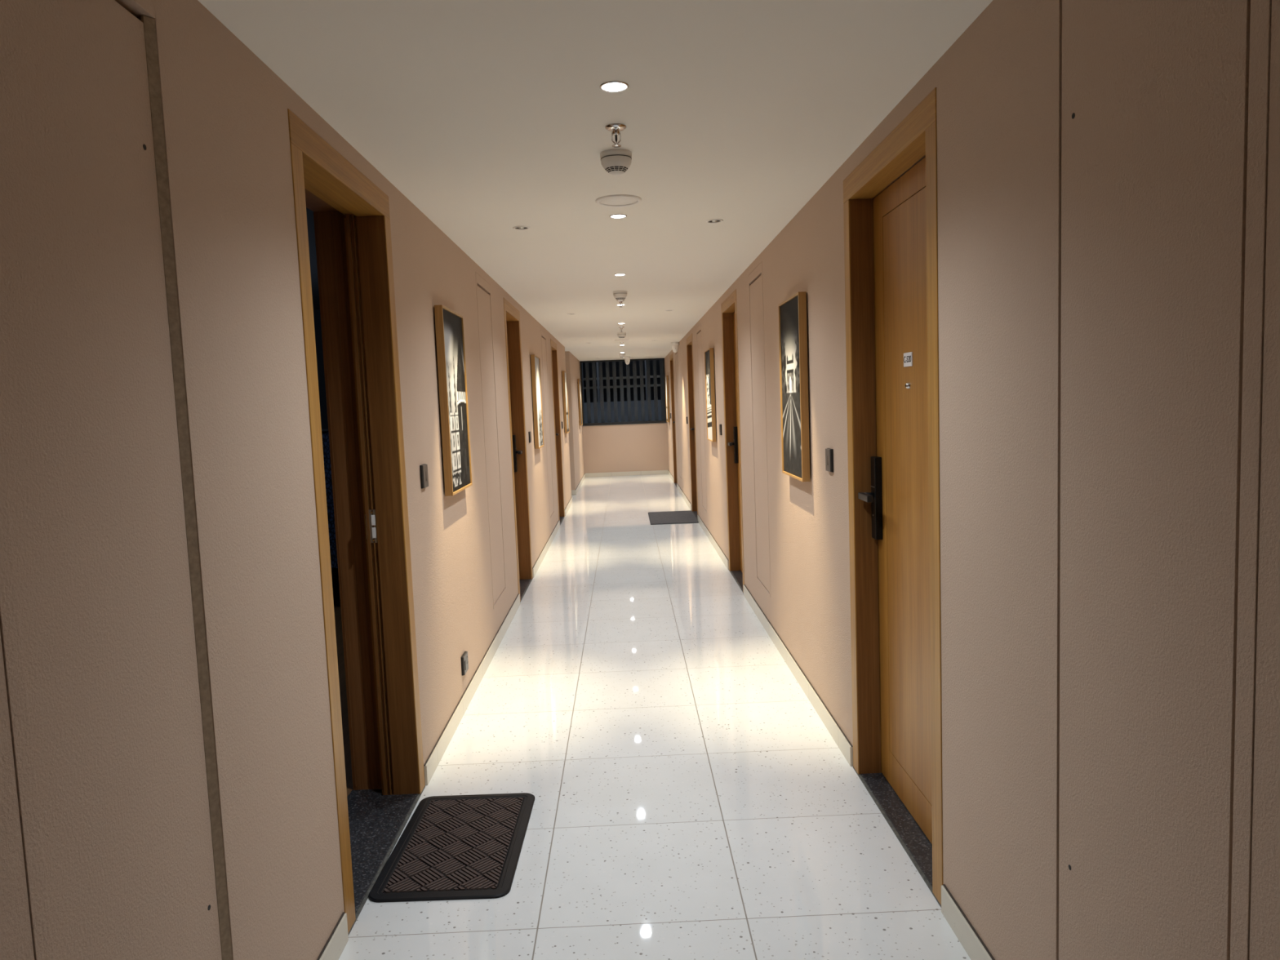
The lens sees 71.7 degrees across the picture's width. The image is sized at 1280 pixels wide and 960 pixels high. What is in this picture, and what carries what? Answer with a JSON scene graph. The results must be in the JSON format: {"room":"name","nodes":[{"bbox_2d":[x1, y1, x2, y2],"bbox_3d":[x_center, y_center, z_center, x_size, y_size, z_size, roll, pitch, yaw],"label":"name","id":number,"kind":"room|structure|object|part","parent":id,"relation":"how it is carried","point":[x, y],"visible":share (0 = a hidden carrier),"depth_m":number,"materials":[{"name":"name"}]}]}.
{"room":"apartment building corridor","nodes":[
{"label":"apartment building corridor","id":0,"kind":"room"},
{"bbox_2d":[0,0,584,959],"bbox_3d":[-2.224,-0.253,7.386,2.500,2.353,21.240,-2,5,-1],"label":"wall","id":1,"kind":"structure","parent":0,"point":[230,114],"depth_m":2.17,"materials":[{"name":"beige paint"}]},
{"bbox_2d":[0,0,241,959],"bbox_3d":[-0.896,0.119,1.485,0.058,2.043,0.596,-2,5,-1],"label":"access panel","id":2,"kind":"object","parent":1,"relation":"attached to","point":[107,626],"visible":1,"depth_m":1.46,"materials":[{"name":"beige paint"}]},
{"bbox_2d":[287,108,425,934],"bbox_3d":[-1.369,0.115,2.890,0.964,2.345,1.058,-2,5,-1],"label":"door","id":3,"kind":"structure","parent":1,"relation":"in","point":[352,217],"depth_m":3.33,"materials":[{"name":"brown wood"}]},
{"bbox_3d":[-1.014,0.175,3.348,0.034,0.127,0.002,-2,5,-1],"label":"strike plate","id":4,"kind":"part","parent":3,"relation":"part of","materials":[{"name":"metal"}]},
{"bbox_2d":[419,463,428,488],"bbox_3d":[-0.900,-0.016,3.697,0.015,0.096,0.086,-2,5,-1],"label":"plate","id":5,"kind":"object","parent":1,"relation":"attached to","point":[423,468],"visible":1,"depth_m":3.66,"materials":[{"name":"grey plastic"}]},
{"bbox_2d":[316,473,585,959],"bbox_3d":[-0.926,0.827,7.505,0.011,0.084,21.240,-2,5,-1],"label":"baseboard","id":6,"kind":"structure","parent":1,"relation":"attached to","point":[335,944],"depth_m":4.17,"materials":[{"name":"stone"}]},
{"bbox_2d":[434,304,472,496],"bbox_3d":[-0.910,-0.384,4.330,0.043,0.874,0.532,-2,5,-1],"label":"framed picture","id":7,"kind":"object","parent":1,"relation":"attached to","point":[449,324],"visible":1,"depth_m":4.24,"materials":[{"name":"black paper"}]},
{"bbox_2d":[442,308,470,492],"bbox_3d":[-0.898,-0.385,4.330,0.003,0.850,0.508,-2,5,-1],"label":"print","id":8,"kind":"object","parent":7,"relation":"attached to","point":[455,424],"depth_m":4.28},
{"bbox_2d":[460,651,468,675],"bbox_3d":[-0.872,0.914,4.416,0.018,0.092,0.110,-2,5,-1],"label":"power outlet","id":9,"kind":"object","parent":1,"relation":"attached to","point":[464,662],"visible":1,"depth_m":4.38,"materials":[{"name":"grey plastic"}]},
{"bbox_3d":[-0.870,0.914,4.417,0.006,0.090,0.108,-2,5,-1],"label":"plate","id":10,"kind":"part","parent":9,"relation":"part of","materials":[{"name":"grey plastic"}]},
{"bbox_2d":[475,271,506,608],"bbox_3d":[-0.974,-0.246,5.658,0.058,2.043,0.596,-2,5,-1],"label":"access panel","id":11,"kind":"object","parent":1,"relation":"attached to","point":[485,324],"visible":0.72,"depth_m":5.64,"materials":[{"name":"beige paint"}]},
{"bbox_2d":[503,297,533,602],"bbox_3d":[-1.041,-0.241,7.090,0.154,2.290,0.995,-2,5,-1],"label":"door","id":12,"kind":"structure","parent":1,"relation":"in","point":[512,315],"depth_m":7.48,"materials":[{"name":"brown wood"}]},
{"bbox_3d":[-1.019,-0.231,7.424,0.053,0.024,0.130,-2,5,-1],"label":"lever handle","id":13,"kind":"part","parent":12,"relation":"part of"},
{"bbox_2d":[528,431,531,442],"bbox_3d":[-0.978,-0.381,7.870,0.015,0.096,0.086,-2,5,-1],"label":"plate","id":14,"kind":"object","parent":1,"relation":"attached to","point":[529,433],"visible":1,"depth_m":7.83,"materials":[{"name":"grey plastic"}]},
{"bbox_2d":[530,354,543,448],"bbox_3d":[-0.988,-0.749,8.503,0.043,0.874,0.532,-2,5,-1],"label":"framed picture","id":15,"kind":"object","parent":1,"relation":"attached to","point":[535,360],"visible":1,"depth_m":8.37,"materials":[{"name":"brown wood"}]},
{"bbox_2d":[534,356,542,447],"bbox_3d":[-0.975,-0.750,8.503,0.003,0.850,0.508,-2,5,-1],"label":"print","id":16,"kind":"object","parent":15,"relation":"attached to","point":[538,397],"depth_m":8.47},
{"bbox_2d":[541,330,554,518],"bbox_3d":[-1.051,-0.611,9.831,0.058,2.043,0.596,-2,5,-1],"label":"access panel","id":17,"kind":"object","parent":1,"relation":"attached to","point":[543,334],"visible":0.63,"depth_m":9.83,"materials":[{"name":"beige paint"}]},
{"bbox_2d":[550,338,564,524],"bbox_3d":[-1.119,-0.606,11.264,0.154,2.290,0.995,-2,5,-1],"label":"door","id":18,"kind":"structure","parent":1,"relation":"in","point":[553,345],"depth_m":11.66,"materials":[{"name":"brown wood"}]},
{"bbox_2d":[561,370,569,433],"bbox_3d":[-1.065,-1.114,12.677,0.043,0.874,0.532,-2,5,-1],"label":"framed picture","id":19,"kind":"object","parent":1,"relation":"attached to","point":[564,375],"visible":1,"depth_m":12.44,"materials":[{"name":"brown wood"}]},
{"bbox_2d":[564,372,568,431],"bbox_3d":[-1.053,-1.115,12.677,0.003,0.850,0.508,-2,5,-1],"label":"print","id":20,"kind":"object","parent":19,"relation":"attached to","point":[566,411],"depth_m":12.68},
{"bbox_2d":[577,378,582,425],"bbox_3d":[-1.143,-1.479,16.850,0.043,0.874,0.532,-2,5,-1],"label":"framed picture","id":21,"kind":"object","parent":1,"relation":"attached to","point":[580,421],"visible":1,"depth_m":16.61,"materials":[{"name":"brown wood"}]},
{"bbox_2d":[579,379,582,424],"bbox_3d":[-1.131,-1.480,16.850,0.003,0.850,0.508,-2,5,-1],"label":"print","id":22,"kind":"object","parent":21,"relation":"attached to","point":[580,402],"depth_m":16.84},
{"bbox_2d":[306,207,339,588],"bbox_3d":[-2.872,-0.015,4.513,3.600,2.433,6.100,-2,5,-1],"label":"wall","id":23,"kind":"structure","parent":0,"point":[310,221],"depth_m":7.37,"materials":[{"name":"brown paint"}]},
{"bbox_2d":[197,0,992,360],"bbox_3d":[-1.270,-1.507,7.219,4.200,0.100,21.390,-2,5,-1],"label":"ceiling","id":24,"kind":"structure","parent":0,"point":[491,117],"depth_m":2.65,"materials":[{"name":"beige paint"}]},
{"bbox_2d":[512,226,529,230],"bbox_3d":[-0.576,-1.223,4.300,0.084,0.006,0.084,-2,5,-1],"label":"recessed light","id":25,"kind":"object","parent":24,"relation":"in","point":[517,228],"visible":1,"depth_m":4.29,"materials":[{"name":"white plastic"}]},
{"bbox_2d":[599,80,629,92],"bbox_3d":[-0.070,-1.077,2.429,0.081,0.007,0.081,-2,5,-1],"label":"recessed light","id":26,"kind":"object","parent":24,"relation":"in","point":[611,86],"visible":1,"depth_m":2.42,"materials":[{"name":"silver metal"}]},
{"bbox_2d":[600,148,631,175],"bbox_3d":[-0.083,-1.102,3.090,0.112,0.073,0.112,-2,5,-1],"label":"smoke detector","id":27,"kind":"object","parent":24,"relation":"attached to","point":[612,161],"visible":1,"depth_m":3.05,"materials":[{"name":"white plastic"}]},
{"bbox_2d":[604,123,626,147],"bbox_3d":[-0.075,-1.082,2.789,0.068,0.060,0.068,-2,5,-1],"label":"sprinkler","id":28,"kind":"object","parent":24,"relation":"attached to","point":[615,128],"visible":1,"depth_m":2.78,"materials":[{"name":"silver metal"}]},
{"bbox_2d":[595,194,641,207],"bbox_3d":[-0.092,-1.196,3.794,0.198,0.009,0.198,-2,5,-1],"label":"ceiling speaker","id":29,"kind":"object","parent":24,"relation":"attached to","point":[617,200],"visible":1,"depth_m":3.78,"materials":[{"name":"white plastic"}]},
{"bbox_2d":[600,197,637,204],"bbox_3d":[-0.092,-1.195,3.794,0.164,0.005,0.164,0,5,22],"label":"grille","id":30,"kind":"object","parent":29,"relation":"attached to","point":[603,201],"depth_m":3.79,"materials":[{"name":"white plastic"}]},
{"bbox_2d":[609,213,626,218],"bbox_3d":[-0.101,-1.225,4.117,0.081,0.007,0.081,-2,5,-1],"label":"recessed light","id":31,"kind":"object","parent":24,"relation":"in","point":[615,215],"visible":1,"depth_m":4.10,"materials":[{"name":"white"}]},
{"bbox_2d":[613,290,626,301],"bbox_3d":[-0.154,-1.437,6.920,0.112,0.073,0.112,-2,5,-1],"label":"smoke detector","id":32,"kind":"object","parent":24,"relation":"attached to","point":[620,295],"visible":1,"depth_m":6.88,"materials":[{"name":"white plastic"}]},
{"bbox_2d":[613,273,626,275],"bbox_3d":[-0.136,-1.390,6.000,0.081,0.007,0.081,-2,5,-1],"label":"recessed light","id":33,"kind":"object","parent":24,"relation":"in","point":[616,274],"visible":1,"depth_m":5.98,"materials":[{"name":"white"}]},
{"bbox_2d":[616,299,624,307],"bbox_3d":[-0.163,-1.496,7.516,0.068,0.060,0.068,-2,5,-1],"label":"sprinkler","id":34,"kind":"object","parent":24,"relation":"attached to","point":[620,302],"visible":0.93,"depth_m":7.51,"materials":[{"name":"silver metal"}]},
{"bbox_2d":[617,332,626,338],"bbox_3d":[-0.227,-1.795,11.013,0.112,0.073,0.112,-2,5,-1],"label":"smoke detector","id":35,"kind":"object","parent":24,"relation":"attached to","point":[620,335],"visible":1,"depth_m":10.97,"materials":[{"name":"white plastic"}]},
{"bbox_2d":[614,338,628,341],"bbox_3d":[-0.249,-1.934,12.236,0.198,0.009,0.198,-2,5,-1],"label":"ceiling speaker","id":36,"kind":"object","parent":24,"relation":"attached to","point":[623,339],"visible":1,"depth_m":12.21,"materials":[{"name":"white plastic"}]},
{"bbox_2d":[618,353,625,357],"bbox_3d":[-0.314,-2.205,15.704,0.112,0.073,0.112,-2,5,-1],"label":"smoke detector","id":37,"kind":"object","parent":24,"relation":"attached to","point":[621,355],"visible":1,"depth_m":15.66,"materials":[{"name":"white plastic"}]},
{"bbox_2d":[623,355,630,364],"bbox_3d":[-0.239,-2.256,16.715,0.120,0.156,0.120,-2,5,-1],"label":"security camera","id":38,"kind":"object","parent":24,"relation":"attached to","point":[627,358],"visible":1,"depth_m":16.68,"materials":[{"name":"white plastic"}]},
{"bbox_2d":[671,342,679,352],"bbox_3d":[0.523,-1.972,13.170,0.120,0.156,0.120,-2,5,-1],"label":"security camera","id":39,"kind":"object","parent":24,"relation":"attached to","point":[674,344],"visible":1,"depth_m":13.13,"materials":[{"name":"white plastic"}]},
{"bbox_2d":[706,218,723,223],"bbox_3d":[0.363,-1.260,4.314,0.084,0.006,0.084,-2,5,-1],"label":"recessed light","id":40,"kind":"object","parent":24,"relation":"in","point":[713,220],"visible":1,"depth_m":4.31,"materials":[{"name":"metal"}]},
{"bbox_2d":[582,423,668,473],"bbox_3d":[-0.293,-0.613,18.128,2.012,1.035,0.150,-2,5,-1],"label":"wall","id":41,"kind":"structure","parent":0,"point":[626,447],"depth_m":18.05,"materials":[{"name":"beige paint"}]},
{"bbox_2d":[571,470,667,494],"bbox_3d":[-1.003,0.034,16.535,1.521,0.081,4.204,0,6,25],"label":"baseboard","id":42,"kind":"structure","parent":41,"relation":"attached to","point":[653,472],"depth_m":18.08,"materials":[{"name":"stone"}]},
{"bbox_2d":[579,358,666,426],"bbox_3d":[-0.338,-1.783,18.019,1.712,1.318,0.162,-2,5,-1],"label":"window","id":43,"kind":"structure","parent":41,"relation":"in","point":[663,359],"depth_m":18.00,"materials":[{"name":"black metal"}]},
{"bbox_3d":[-0.313,-1.133,18.076,1.712,0.012,0.162,-2,5,-1],"label":"sill","id":44,"kind":"part","parent":43,"relation":"part of","materials":[{"name":"grey stone"}]},
{"bbox_2d":[332,474,970,959],"bbox_3d":[-1.827,0.952,7.499,5.500,0.104,21.540,-2,5,-1],"label":"floor","id":45,"kind":"structure","parent":0,"point":[692,802],"depth_m":3.46,"materials":[{"name":"tile"}]},
{"bbox_2d":[321,428,337,568],"bbox_3d":[-2.338,0.314,6.510,1.900,1.378,0.069,-2,5,-1],"label":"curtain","id":46,"kind":"object","parent":45,"relation":"on","point":[325,434],"visible":0.04,"depth_m":6.52,"materials":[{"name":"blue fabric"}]},
{"bbox_3d":[-2.388,0.316,6.509,1.800,1.378,0.040,-2,5,-1],"label":"rail","id":47,"kind":"part","parent":46,"relation":"part of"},
{"bbox_2d":[368,792,534,902],"bbox_3d":[-0.619,1.244,3.052,0.438,0.010,0.716,-2,5,0],"label":"doormat","id":48,"kind":"object","parent":45,"relation":"on","point":[452,847],"visible":1,"depth_m":2.98,"materials":[{"name":"black rubber"}]},
{"bbox_2d":[648,510,698,524],"bbox_3d":[0.415,0.476,11.314,0.596,0.011,1.170,-2,5,-1],"label":"floor mat","id":49,"kind":"object","parent":45,"relation":"on","point":[668,517],"visible":0.95,"depth_m":11.22,"materials":[{"name":"grey fabric"}]},
{"bbox_2d":[664,0,1279,959],"bbox_3d":[0.811,-0.374,7.432,0.150,2.353,21.240,-2,5,-1],"label":"wall","id":50,"kind":"structure","parent":0,"point":[993,84],"depth_m":2.15,"materials":[{"name":"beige paint"}]},
{"bbox_2d":[665,375,670,422],"bbox_3d":[0.525,-1.546,16.875,0.043,0.874,0.532,-2,5,-1],"label":"framed picture","id":51,"kind":"object","parent":50,"relation":"attached to","point":[668,418],"visible":1,"depth_m":16.64,"materials":[{"name":"brown wood"}]},
{"bbox_2d":[665,376,667,421],"bbox_3d":[0.512,-1.545,16.875,0.003,0.850,0.508,-2,5,-1],"label":"print","id":52,"kind":"object","parent":51,"relation":"attached to","point":[666,377],"depth_m":16.90},
{"bbox_2d":[669,353,677,486],"bbox_3d":[0.660,-1.044,15.465,0.154,2.290,0.995,-2,5,-1],"label":"door","id":53,"kind":"structure","parent":50,"relation":"in","point":[671,357],"depth_m":15.87,"materials":[{"name":"brown wood"}]},
{"bbox_2d":[675,351,681,479],"bbox_3d":[0.636,-1.046,14.031,0.058,2.043,0.596,-2,5,-1],"label":"access panel","id":54,"kind":"object","parent":50,"relation":"attached to","point":[676,353],"visible":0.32,"depth_m":14.04,"materials":[{"name":"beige paint"}]},
{"bbox_2d":[686,333,697,517],"bbox_3d":[0.738,-0.679,11.292,0.154,2.290,0.995,-2,5,-1],"label":"door","id":55,"kind":"structure","parent":50,"relation":"in","point":[689,340],"depth_m":11.69,"materials":[{"name":"brown wood"}]},
{"bbox_2d":[696,324,706,512],"bbox_3d":[0.714,-0.681,9.858,0.058,2.043,0.596,-2,5,-1],"label":"access panel","id":56,"kind":"object","parent":50,"relation":"attached to","point":[699,328],"visible":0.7,"depth_m":9.86,"materials":[{"name":"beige paint"}]},
{"bbox_2d":[704,347,716,441],"bbox_3d":[0.680,-0.815,8.528,0.043,0.874,0.532,-2,5,-1],"label":"framed picture","id":57,"kind":"object","parent":50,"relation":"attached to","point":[708,353],"visible":1,"depth_m":8.39,"materials":[{"name":"brown wood"}]},
{"bbox_2d":[705,350,712,439],"bbox_3d":[0.668,-0.815,8.528,0.003,0.850,0.508,-2,5,-1],"label":"print","id":58,"kind":"object","parent":57,"relation":"attached to","point":[708,353],"depth_m":8.51},
{"bbox_2d":[719,424,722,435],"bbox_3d":[0.718,-0.449,7.896,0.015,0.096,0.086,-2,5,-1],"label":"plate","id":59,"kind":"object","parent":50,"relation":"attached to","point":[720,425],"visible":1,"depth_m":7.86,"materials":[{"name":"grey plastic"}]},
{"bbox_2d":[720,288,744,593],"bbox_3d":[0.816,-0.314,7.119,0.154,2.290,0.995,-2,5,-1],"label":"door","id":60,"kind":"structure","parent":50,"relation":"in","point":[729,319],"depth_m":7.50,"materials":[{"name":"brown wood"}]},
{"bbox_2d":[747,262,770,596],"bbox_3d":[0.792,-0.316,5.685,0.058,2.043,0.596,-2,5,-1],"label":"access panel","id":61,"kind":"object","parent":50,"relation":"attached to","point":[756,318],"visible":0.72,"depth_m":5.67,"materials":[{"name":"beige paint"}]},
{"bbox_2d":[777,291,809,481],"bbox_3d":[0.758,-0.450,4.355,0.043,0.874,0.532,-2,5,-1],"label":"framed picture","id":62,"kind":"object","parent":50,"relation":"attached to","point":[793,331],"visible":1,"depth_m":4.26,"materials":[{"name":"brown wood"}]},
{"bbox_2d":[780,295,801,478],"bbox_3d":[0.745,-0.450,4.355,0.003,0.850,0.508,-2,5,-1],"label":"print","id":63,"kind":"object","parent":62,"relation":"attached to","point":[790,308],"depth_m":4.35},
{"bbox_2d":[825,448,833,472],"bbox_3d":[0.796,-0.084,3.722,0.015,0.096,0.086,-2,5,-1],"label":"plate","id":64,"kind":"object","parent":50,"relation":"attached to","point":[828,452],"visible":1,"depth_m":3.69,"materials":[{"name":"grey plastic"}]},
{"bbox_2d":[667,470,995,959],"bbox_3d":[0.774,0.759,7.530,0.011,0.084,21.240,-2,5,-1],"label":"baseboard","id":65,"kind":"structure","parent":50,"relation":"attached to","point":[971,942],"depth_m":3.87,"materials":[{"name":"stone"}]},
{"bbox_2d":[843,87,942,907],"bbox_3d":[0.894,0.051,2.945,0.154,2.290,0.995,-2,5,-1],"label":"door","id":66,"kind":"structure","parent":50,"relation":"in","point":[891,217],"depth_m":3.08,"materials":[{"name":"brown wood"}]},
{"bbox_3d":[0.850,0.063,3.278,0.053,0.024,0.130,-2,5,-1],"label":"lever handle","id":67,"kind":"part","parent":66,"relation":"part of","materials":[{"name":"metal"}]},
{"bbox_3d":[0.888,-0.399,2.935,0.004,0.046,0.083,-2,5,-1],"label":"number plate","id":68,"kind":"part","parent":66,"relation":"part of","materials":[{"name":"white plastic"}]},
{"bbox_2d":[1048,0,1271,959],"bbox_3d":[0.870,0.049,1.511,0.058,2.043,0.596,-2,5,-1],"label":"access panel","id":69,"kind":"object","parent":50,"relation":"attached to","point":[1159,109],"visible":0.96,"depth_m":1.45,"materials":[{"name":"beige paint"}]},
{"label":"outside","id":70,"kind":"structure","parent":0,"visible":0},
{"bbox_3d":[-0.275,2.455,24.546,18.000,0.200,11.600,-2,5,-1],"label":"ground","id":71,"kind":"structure","parent":70,"visible":0},
{"bbox_2d":[582,358,665,423],"bbox_3d":[-0.427,-2.426,21.858,8.000,10.000,1.500,-2,5,-1],"label":"neighbouring building","id":72,"kind":"structure","parent":71,"relation":"on","point":[643,361],"depth_m":22.26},
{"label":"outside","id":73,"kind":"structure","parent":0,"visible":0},
{"bbox_2d":[579,360,665,422],"bbox_3d":[-0.328,-1.566,18.219,2.220,2.920,0.082,-2,5,-1],"label":"screen","id":74,"kind":"object","parent":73,"point":[647,362],"visible":0.2,"depth_m":18.16,"materials":[{"name":"metal"}]}
]}

